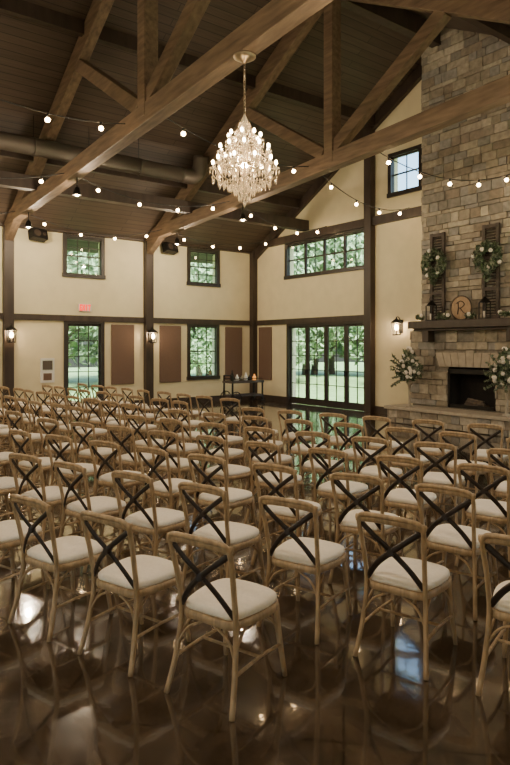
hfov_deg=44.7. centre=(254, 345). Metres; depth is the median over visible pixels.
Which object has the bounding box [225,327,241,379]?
wall panel
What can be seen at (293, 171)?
string lights
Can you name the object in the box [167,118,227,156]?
string lights
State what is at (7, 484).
dining chair
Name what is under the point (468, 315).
greenery
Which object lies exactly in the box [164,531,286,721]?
dining chair
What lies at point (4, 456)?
dining chair
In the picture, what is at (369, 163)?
wooden column
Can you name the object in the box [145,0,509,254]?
roof truss
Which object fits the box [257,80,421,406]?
wall
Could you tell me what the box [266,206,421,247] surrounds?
beam
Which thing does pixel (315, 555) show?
dining chair
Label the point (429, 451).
dining chair
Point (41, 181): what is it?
string lights
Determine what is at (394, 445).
dining chair
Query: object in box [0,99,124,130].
string lights
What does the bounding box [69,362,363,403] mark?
lawn
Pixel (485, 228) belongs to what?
shutter
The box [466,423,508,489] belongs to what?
dining chair
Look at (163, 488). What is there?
dining chair
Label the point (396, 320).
lantern sconce
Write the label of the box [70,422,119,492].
dining chair
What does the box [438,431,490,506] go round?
dining chair
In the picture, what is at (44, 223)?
string lights
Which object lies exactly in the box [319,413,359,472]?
dining chair
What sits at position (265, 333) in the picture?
wall panel
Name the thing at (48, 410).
dining chair
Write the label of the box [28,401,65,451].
dining chair
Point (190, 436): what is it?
dining chair
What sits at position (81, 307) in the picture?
exit sign
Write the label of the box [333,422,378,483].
dining chair
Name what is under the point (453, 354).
stone fireplace
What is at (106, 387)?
dining chair
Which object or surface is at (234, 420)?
dining chair
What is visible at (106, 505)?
dining chair
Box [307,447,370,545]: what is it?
dining chair
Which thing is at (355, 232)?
window
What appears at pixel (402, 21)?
ceiling beam
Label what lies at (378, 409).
baseboard
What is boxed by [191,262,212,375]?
leafy tree
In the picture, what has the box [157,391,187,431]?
dining chair
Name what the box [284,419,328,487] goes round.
dining chair
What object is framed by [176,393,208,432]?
dining chair
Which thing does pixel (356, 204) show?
string lights
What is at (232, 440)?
dining chair
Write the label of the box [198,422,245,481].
dining chair
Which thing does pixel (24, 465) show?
dining chair
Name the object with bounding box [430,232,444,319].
shutter
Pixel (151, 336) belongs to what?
lantern sconce
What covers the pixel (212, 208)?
string lights
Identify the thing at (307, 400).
door
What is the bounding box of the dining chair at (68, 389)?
[67,388,95,424]
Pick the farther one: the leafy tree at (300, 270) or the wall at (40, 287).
the leafy tree at (300, 270)
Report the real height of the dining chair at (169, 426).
0.912 m
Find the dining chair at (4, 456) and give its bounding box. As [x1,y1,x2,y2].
[0,452,26,481]
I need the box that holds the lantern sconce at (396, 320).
[391,316,402,334]
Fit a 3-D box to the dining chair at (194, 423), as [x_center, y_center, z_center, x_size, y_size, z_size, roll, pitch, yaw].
[-1.201,1.448,11.475,0.578,0.912,0.481,0,0,-45]
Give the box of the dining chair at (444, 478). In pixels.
[413,441,466,524]
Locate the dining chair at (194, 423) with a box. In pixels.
[172,400,209,446]
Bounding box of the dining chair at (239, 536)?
[176,482,265,600]
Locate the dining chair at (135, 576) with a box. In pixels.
[77,510,190,676]
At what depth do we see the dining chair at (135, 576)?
3.78 m
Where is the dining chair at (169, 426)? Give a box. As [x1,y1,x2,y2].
[151,398,184,441]
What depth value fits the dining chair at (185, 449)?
8.57 m
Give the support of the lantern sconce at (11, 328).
attached to the wall at (40, 287)
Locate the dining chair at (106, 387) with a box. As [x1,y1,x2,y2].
[105,386,130,419]
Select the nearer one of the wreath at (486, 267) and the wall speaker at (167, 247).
the wreath at (486, 267)
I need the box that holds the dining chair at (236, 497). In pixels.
[186,453,256,546]
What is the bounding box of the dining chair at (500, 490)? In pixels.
[486,448,509,530]
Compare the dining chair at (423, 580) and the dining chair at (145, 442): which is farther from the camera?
the dining chair at (145, 442)
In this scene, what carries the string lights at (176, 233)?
hanging from the ceiling
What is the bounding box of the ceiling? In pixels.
[0,0,509,263]
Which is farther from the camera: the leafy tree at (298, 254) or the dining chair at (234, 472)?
the leafy tree at (298, 254)
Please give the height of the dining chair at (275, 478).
0.912 m
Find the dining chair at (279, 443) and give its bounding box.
[241,416,285,471]
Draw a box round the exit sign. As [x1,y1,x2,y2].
[78,304,90,311]
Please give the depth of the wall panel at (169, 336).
20.09 m
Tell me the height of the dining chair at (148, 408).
0.912 m
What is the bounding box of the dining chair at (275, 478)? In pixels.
[244,441,304,530]
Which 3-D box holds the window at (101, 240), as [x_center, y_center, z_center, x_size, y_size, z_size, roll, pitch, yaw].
[-5.097,-2.650,18.446,1.320,1.260,0.170,0,0,-37]
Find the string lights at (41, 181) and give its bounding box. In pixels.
[0,173,63,182]
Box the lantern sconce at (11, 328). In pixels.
[6,324,17,342]
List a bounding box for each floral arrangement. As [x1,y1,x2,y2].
[390,346,423,406]
[483,346,509,416]
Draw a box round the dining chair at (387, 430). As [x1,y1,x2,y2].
[384,427,430,492]
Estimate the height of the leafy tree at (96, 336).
11.712 m
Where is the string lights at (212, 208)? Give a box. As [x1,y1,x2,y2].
[201,201,229,209]
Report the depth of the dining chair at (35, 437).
9.59 m
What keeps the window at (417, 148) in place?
in the wall at (398, 250)
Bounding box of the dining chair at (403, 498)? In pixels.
[374,455,438,550]
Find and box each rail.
[0,313,363,325]
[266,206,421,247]
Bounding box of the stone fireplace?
[384,28,509,436]
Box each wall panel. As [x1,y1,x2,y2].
[111,324,133,384]
[159,325,180,382]
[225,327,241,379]
[259,327,271,379]
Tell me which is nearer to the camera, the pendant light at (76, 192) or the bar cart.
the pendant light at (76, 192)
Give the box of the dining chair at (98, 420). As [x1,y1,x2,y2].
[83,398,118,446]
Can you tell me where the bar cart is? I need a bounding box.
[220,375,264,404]
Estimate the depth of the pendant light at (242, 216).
15.47 m
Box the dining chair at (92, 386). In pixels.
[91,385,113,416]
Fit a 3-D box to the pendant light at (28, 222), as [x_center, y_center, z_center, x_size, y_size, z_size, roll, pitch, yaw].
[-5.700,-3.166,15.600,0.180,0.401,0.180,0,0,-37]
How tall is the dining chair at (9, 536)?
0.912 m
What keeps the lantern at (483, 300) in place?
on the stone fireplace
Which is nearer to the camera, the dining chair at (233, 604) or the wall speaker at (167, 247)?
the dining chair at (233, 604)
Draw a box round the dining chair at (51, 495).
[9,453,83,536]
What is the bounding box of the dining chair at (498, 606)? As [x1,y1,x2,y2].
[475,533,509,696]
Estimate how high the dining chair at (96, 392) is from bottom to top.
0.912 m
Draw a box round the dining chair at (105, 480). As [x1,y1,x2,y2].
[88,440,151,529]
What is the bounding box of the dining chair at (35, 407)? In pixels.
[24,389,52,427]
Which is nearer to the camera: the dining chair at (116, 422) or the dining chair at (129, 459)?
the dining chair at (129, 459)
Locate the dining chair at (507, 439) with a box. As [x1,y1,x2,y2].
[506,437,509,467]
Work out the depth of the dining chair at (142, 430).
10.79 m
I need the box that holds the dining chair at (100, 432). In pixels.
[68,406,110,462]
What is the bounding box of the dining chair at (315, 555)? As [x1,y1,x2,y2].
[256,495,352,644]
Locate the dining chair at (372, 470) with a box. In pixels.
[351,436,406,512]
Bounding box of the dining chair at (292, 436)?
[277,410,316,461]
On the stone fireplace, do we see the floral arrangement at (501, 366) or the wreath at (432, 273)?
the floral arrangement at (501, 366)
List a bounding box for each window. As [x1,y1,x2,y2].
[62,233,105,278]
[186,247,220,286]
[186,324,219,379]
[284,228,363,279]
[387,144,421,197]
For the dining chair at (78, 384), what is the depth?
16.51 m
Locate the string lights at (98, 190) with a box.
[82,178,196,211]
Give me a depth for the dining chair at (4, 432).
10.17 m
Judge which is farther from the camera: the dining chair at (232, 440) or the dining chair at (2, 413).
the dining chair at (2, 413)
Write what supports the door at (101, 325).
in the wall at (40, 287)
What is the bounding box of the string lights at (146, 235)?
[129,229,161,237]
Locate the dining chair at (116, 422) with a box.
[100,401,136,446]
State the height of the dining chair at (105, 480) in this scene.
0.912 m
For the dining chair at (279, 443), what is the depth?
8.88 m
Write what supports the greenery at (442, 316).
on the stone fireplace
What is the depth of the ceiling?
15.21 m
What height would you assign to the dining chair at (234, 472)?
0.912 m
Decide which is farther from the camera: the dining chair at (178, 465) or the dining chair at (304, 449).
the dining chair at (304, 449)
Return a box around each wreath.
[420,247,446,284]
[471,239,502,281]
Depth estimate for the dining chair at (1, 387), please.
15.27 m
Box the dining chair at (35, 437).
[5,410,48,456]
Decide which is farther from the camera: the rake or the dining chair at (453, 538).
the rake
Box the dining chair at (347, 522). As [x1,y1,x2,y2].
[328,472,402,592]
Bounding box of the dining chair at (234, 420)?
[220,398,252,440]
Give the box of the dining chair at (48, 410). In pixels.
[36,391,65,422]
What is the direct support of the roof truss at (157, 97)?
attached to the ceiling
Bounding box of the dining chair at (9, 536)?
[0,520,49,588]
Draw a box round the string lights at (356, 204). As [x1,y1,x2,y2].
[323,176,386,213]
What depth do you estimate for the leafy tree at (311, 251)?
43.53 m
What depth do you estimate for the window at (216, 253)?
20.94 m
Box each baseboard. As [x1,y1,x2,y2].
[14,395,249,412]
[257,394,386,413]
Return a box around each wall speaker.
[28,227,47,242]
[162,242,177,254]
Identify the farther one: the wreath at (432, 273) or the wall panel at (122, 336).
the wall panel at (122, 336)
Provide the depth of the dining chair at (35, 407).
14.18 m
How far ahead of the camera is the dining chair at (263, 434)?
10.10 m
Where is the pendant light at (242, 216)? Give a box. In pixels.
[239,205,245,220]
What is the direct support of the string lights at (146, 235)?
hanging from the ceiling
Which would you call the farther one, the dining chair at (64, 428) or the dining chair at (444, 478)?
the dining chair at (64, 428)
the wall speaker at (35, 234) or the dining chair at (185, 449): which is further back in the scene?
the wall speaker at (35, 234)
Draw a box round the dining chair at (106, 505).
[53,460,129,572]
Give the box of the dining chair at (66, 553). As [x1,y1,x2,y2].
[7,494,112,641]
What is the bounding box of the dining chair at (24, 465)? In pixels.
[8,429,65,508]
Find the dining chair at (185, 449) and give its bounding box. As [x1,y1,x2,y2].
[159,418,206,478]
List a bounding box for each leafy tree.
[67,251,97,336]
[67,251,97,369]
[67,252,97,362]
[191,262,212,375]
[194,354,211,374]
[209,252,303,357]
[294,235,363,374]
[294,238,360,374]
[294,257,316,367]
[308,233,363,374]
[336,233,363,365]
[338,245,363,360]
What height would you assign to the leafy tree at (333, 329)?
13.346 m
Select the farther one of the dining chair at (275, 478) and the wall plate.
the wall plate
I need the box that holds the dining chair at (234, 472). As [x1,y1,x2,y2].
[196,435,255,510]
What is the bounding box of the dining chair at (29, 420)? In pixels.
[16,398,52,446]
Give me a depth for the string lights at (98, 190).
14.23 m
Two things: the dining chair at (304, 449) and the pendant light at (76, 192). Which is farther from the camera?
the pendant light at (76, 192)
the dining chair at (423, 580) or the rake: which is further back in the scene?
the rake
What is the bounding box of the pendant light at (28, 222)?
[25,212,31,227]
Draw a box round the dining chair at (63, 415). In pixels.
[51,393,82,433]
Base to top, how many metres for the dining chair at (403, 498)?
0.912 m
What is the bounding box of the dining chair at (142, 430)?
[120,403,157,453]
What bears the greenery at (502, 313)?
on the stone fireplace
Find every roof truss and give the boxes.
[4,0,332,240]
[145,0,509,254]
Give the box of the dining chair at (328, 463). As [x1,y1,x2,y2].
[295,431,346,510]
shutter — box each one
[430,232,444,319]
[482,222,499,317]
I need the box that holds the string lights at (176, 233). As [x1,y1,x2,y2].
[176,233,224,247]
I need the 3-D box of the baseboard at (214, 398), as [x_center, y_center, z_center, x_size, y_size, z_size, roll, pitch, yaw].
[-8.231,1.800,16.058,20.100,0.200,0.029,0,0,-37]
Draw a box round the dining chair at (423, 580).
[353,511,457,680]
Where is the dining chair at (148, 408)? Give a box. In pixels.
[137,389,166,424]
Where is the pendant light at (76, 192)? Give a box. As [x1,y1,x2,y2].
[73,177,80,195]
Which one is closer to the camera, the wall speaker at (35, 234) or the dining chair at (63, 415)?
the dining chair at (63, 415)
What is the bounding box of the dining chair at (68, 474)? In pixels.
[45,434,104,498]
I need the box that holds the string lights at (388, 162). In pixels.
[380,153,509,186]
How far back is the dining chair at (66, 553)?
4.20 m
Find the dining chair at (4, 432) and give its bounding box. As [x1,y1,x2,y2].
[0,428,23,451]
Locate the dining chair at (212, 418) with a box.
[195,395,228,435]
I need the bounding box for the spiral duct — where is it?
[0,116,208,183]
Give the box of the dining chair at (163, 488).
[135,446,203,542]
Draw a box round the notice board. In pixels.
[40,358,54,382]
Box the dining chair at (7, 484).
[0,477,32,522]
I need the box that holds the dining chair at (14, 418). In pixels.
[3,395,37,438]
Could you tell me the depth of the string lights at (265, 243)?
20.69 m
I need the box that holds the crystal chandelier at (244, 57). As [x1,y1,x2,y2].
[209,51,279,207]
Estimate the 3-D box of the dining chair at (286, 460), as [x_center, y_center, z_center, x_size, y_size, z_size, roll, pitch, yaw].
[0.184,1.448,7.852,0.481,0.912,0.578,0,0,34]
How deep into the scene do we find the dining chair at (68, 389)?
14.74 m
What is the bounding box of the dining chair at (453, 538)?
[413,483,498,620]
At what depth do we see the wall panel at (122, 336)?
19.11 m
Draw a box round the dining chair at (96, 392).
[95,391,120,427]
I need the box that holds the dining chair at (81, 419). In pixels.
[66,395,99,441]
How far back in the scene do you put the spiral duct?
15.05 m
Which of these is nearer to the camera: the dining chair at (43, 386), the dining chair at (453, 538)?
the dining chair at (453, 538)
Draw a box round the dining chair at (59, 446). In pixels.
[36,418,87,484]
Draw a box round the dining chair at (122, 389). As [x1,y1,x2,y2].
[121,388,148,419]
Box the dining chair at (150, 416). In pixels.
[129,395,162,439]
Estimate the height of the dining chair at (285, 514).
0.912 m
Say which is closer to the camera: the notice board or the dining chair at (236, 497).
the dining chair at (236, 497)
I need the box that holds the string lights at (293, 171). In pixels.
[273,164,308,172]
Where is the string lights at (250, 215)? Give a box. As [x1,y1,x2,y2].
[245,208,297,234]
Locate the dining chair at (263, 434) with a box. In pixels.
[241,407,278,459]
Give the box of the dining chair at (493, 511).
[455,463,509,577]
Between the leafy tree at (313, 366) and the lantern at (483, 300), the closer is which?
the lantern at (483, 300)
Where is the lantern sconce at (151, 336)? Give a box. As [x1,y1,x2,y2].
[148,327,157,342]
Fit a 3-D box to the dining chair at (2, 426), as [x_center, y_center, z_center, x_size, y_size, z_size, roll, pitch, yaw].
[-4.640,1.448,10.867,0.481,0.912,0.578,0,0,34]
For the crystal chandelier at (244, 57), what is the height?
2.004 m
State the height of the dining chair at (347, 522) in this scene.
0.912 m
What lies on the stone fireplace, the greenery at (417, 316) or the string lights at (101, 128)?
the greenery at (417, 316)
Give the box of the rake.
[255,62,421,258]
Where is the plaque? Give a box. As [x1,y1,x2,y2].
[450,295,471,319]
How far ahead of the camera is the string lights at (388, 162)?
12.81 m
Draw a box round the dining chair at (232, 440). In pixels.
[202,412,246,466]
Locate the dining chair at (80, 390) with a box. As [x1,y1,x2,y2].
[79,389,106,421]
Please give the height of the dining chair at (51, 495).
0.912 m
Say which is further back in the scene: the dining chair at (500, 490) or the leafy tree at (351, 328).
the leafy tree at (351, 328)
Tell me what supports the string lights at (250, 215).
hanging from the ceiling
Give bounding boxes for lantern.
[425,297,436,320]
[478,293,490,318]
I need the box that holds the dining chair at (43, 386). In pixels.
[42,385,68,417]
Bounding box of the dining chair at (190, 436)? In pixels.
[168,409,211,463]
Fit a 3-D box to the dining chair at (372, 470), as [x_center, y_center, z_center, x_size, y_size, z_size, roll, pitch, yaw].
[1.397,1.448,7.007,0.481,0.912,0.578,0,0,34]
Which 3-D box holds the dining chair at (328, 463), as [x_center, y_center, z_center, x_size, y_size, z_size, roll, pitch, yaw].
[0.792,1.448,7.450,0.481,0.912,0.578,0,0,31]
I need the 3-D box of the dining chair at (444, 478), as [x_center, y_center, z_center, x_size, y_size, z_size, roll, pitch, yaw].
[1.988,1.448,6.642,0.481,0.912,0.578,0,0,30]
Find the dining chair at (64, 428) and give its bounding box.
[51,403,89,443]
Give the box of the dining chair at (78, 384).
[77,383,99,403]
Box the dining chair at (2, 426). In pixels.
[0,424,11,451]
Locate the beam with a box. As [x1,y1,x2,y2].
[0,170,308,231]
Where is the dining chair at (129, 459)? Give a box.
[106,426,159,495]
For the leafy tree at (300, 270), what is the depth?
36.44 m
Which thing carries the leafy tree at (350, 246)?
on the lawn
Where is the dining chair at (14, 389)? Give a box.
[12,388,41,424]
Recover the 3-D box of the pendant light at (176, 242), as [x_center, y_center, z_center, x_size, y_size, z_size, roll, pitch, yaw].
[-2.284,-3.166,18.162,0.180,0.401,0.180,0,0,-37]
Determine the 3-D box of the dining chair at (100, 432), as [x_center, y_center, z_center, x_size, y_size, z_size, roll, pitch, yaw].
[-2.771,1.448,10.351,0.481,0.912,0.578,0,0,44]
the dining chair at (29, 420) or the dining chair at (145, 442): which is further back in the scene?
the dining chair at (29, 420)
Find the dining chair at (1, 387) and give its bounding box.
[0,386,24,410]
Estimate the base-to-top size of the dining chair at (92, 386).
0.912 m
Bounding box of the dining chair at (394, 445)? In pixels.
[362,416,406,472]
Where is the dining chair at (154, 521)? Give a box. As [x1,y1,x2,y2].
[111,470,193,571]
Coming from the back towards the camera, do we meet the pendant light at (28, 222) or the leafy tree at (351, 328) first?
the leafy tree at (351, 328)
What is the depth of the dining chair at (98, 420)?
11.86 m
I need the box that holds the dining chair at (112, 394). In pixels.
[111,393,143,436]
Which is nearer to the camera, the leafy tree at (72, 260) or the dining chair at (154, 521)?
the dining chair at (154, 521)
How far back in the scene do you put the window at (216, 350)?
21.02 m
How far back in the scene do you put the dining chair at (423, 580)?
3.75 m
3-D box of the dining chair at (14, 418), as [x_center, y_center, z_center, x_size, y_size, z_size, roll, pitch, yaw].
[-4.783,1.448,12.633,0.481,0.912,0.578,0,0,41]
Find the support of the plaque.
on the stone fireplace
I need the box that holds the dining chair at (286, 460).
[244,426,294,493]
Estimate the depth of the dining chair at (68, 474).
7.03 m
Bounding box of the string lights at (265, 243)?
[239,237,277,248]
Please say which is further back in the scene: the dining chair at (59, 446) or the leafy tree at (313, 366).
the leafy tree at (313, 366)
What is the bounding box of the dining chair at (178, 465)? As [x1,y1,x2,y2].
[146,430,202,509]
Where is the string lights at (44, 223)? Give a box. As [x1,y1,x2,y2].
[31,215,107,235]
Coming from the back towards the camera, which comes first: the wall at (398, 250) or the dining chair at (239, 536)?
the wall at (398, 250)
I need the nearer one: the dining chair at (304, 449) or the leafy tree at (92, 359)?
the dining chair at (304, 449)
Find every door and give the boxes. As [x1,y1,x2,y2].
[64,321,104,409]
[286,321,363,410]
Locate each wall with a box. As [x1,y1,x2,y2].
[0,226,249,407]
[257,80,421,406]
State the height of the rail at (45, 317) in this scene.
0.170 m
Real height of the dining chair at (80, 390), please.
0.912 m
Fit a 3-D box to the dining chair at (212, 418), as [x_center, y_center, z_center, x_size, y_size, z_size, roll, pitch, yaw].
[-0.885,1.448,12.674,0.481,0.912,0.578,0,0,38]
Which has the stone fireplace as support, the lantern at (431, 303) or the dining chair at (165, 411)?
the lantern at (431, 303)
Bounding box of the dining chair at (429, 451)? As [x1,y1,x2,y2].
[411,419,453,483]
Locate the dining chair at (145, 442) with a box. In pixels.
[126,415,172,474]
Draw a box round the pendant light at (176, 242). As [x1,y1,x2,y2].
[174,238,179,244]
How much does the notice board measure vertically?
0.700 m
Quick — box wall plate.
[0,223,250,252]
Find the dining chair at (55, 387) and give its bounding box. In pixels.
[54,386,75,421]
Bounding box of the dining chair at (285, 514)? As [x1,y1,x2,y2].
[250,462,324,575]
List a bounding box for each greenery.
[415,314,424,320]
[434,313,451,319]
[464,311,476,318]
[498,310,509,317]
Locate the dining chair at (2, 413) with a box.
[0,395,19,427]

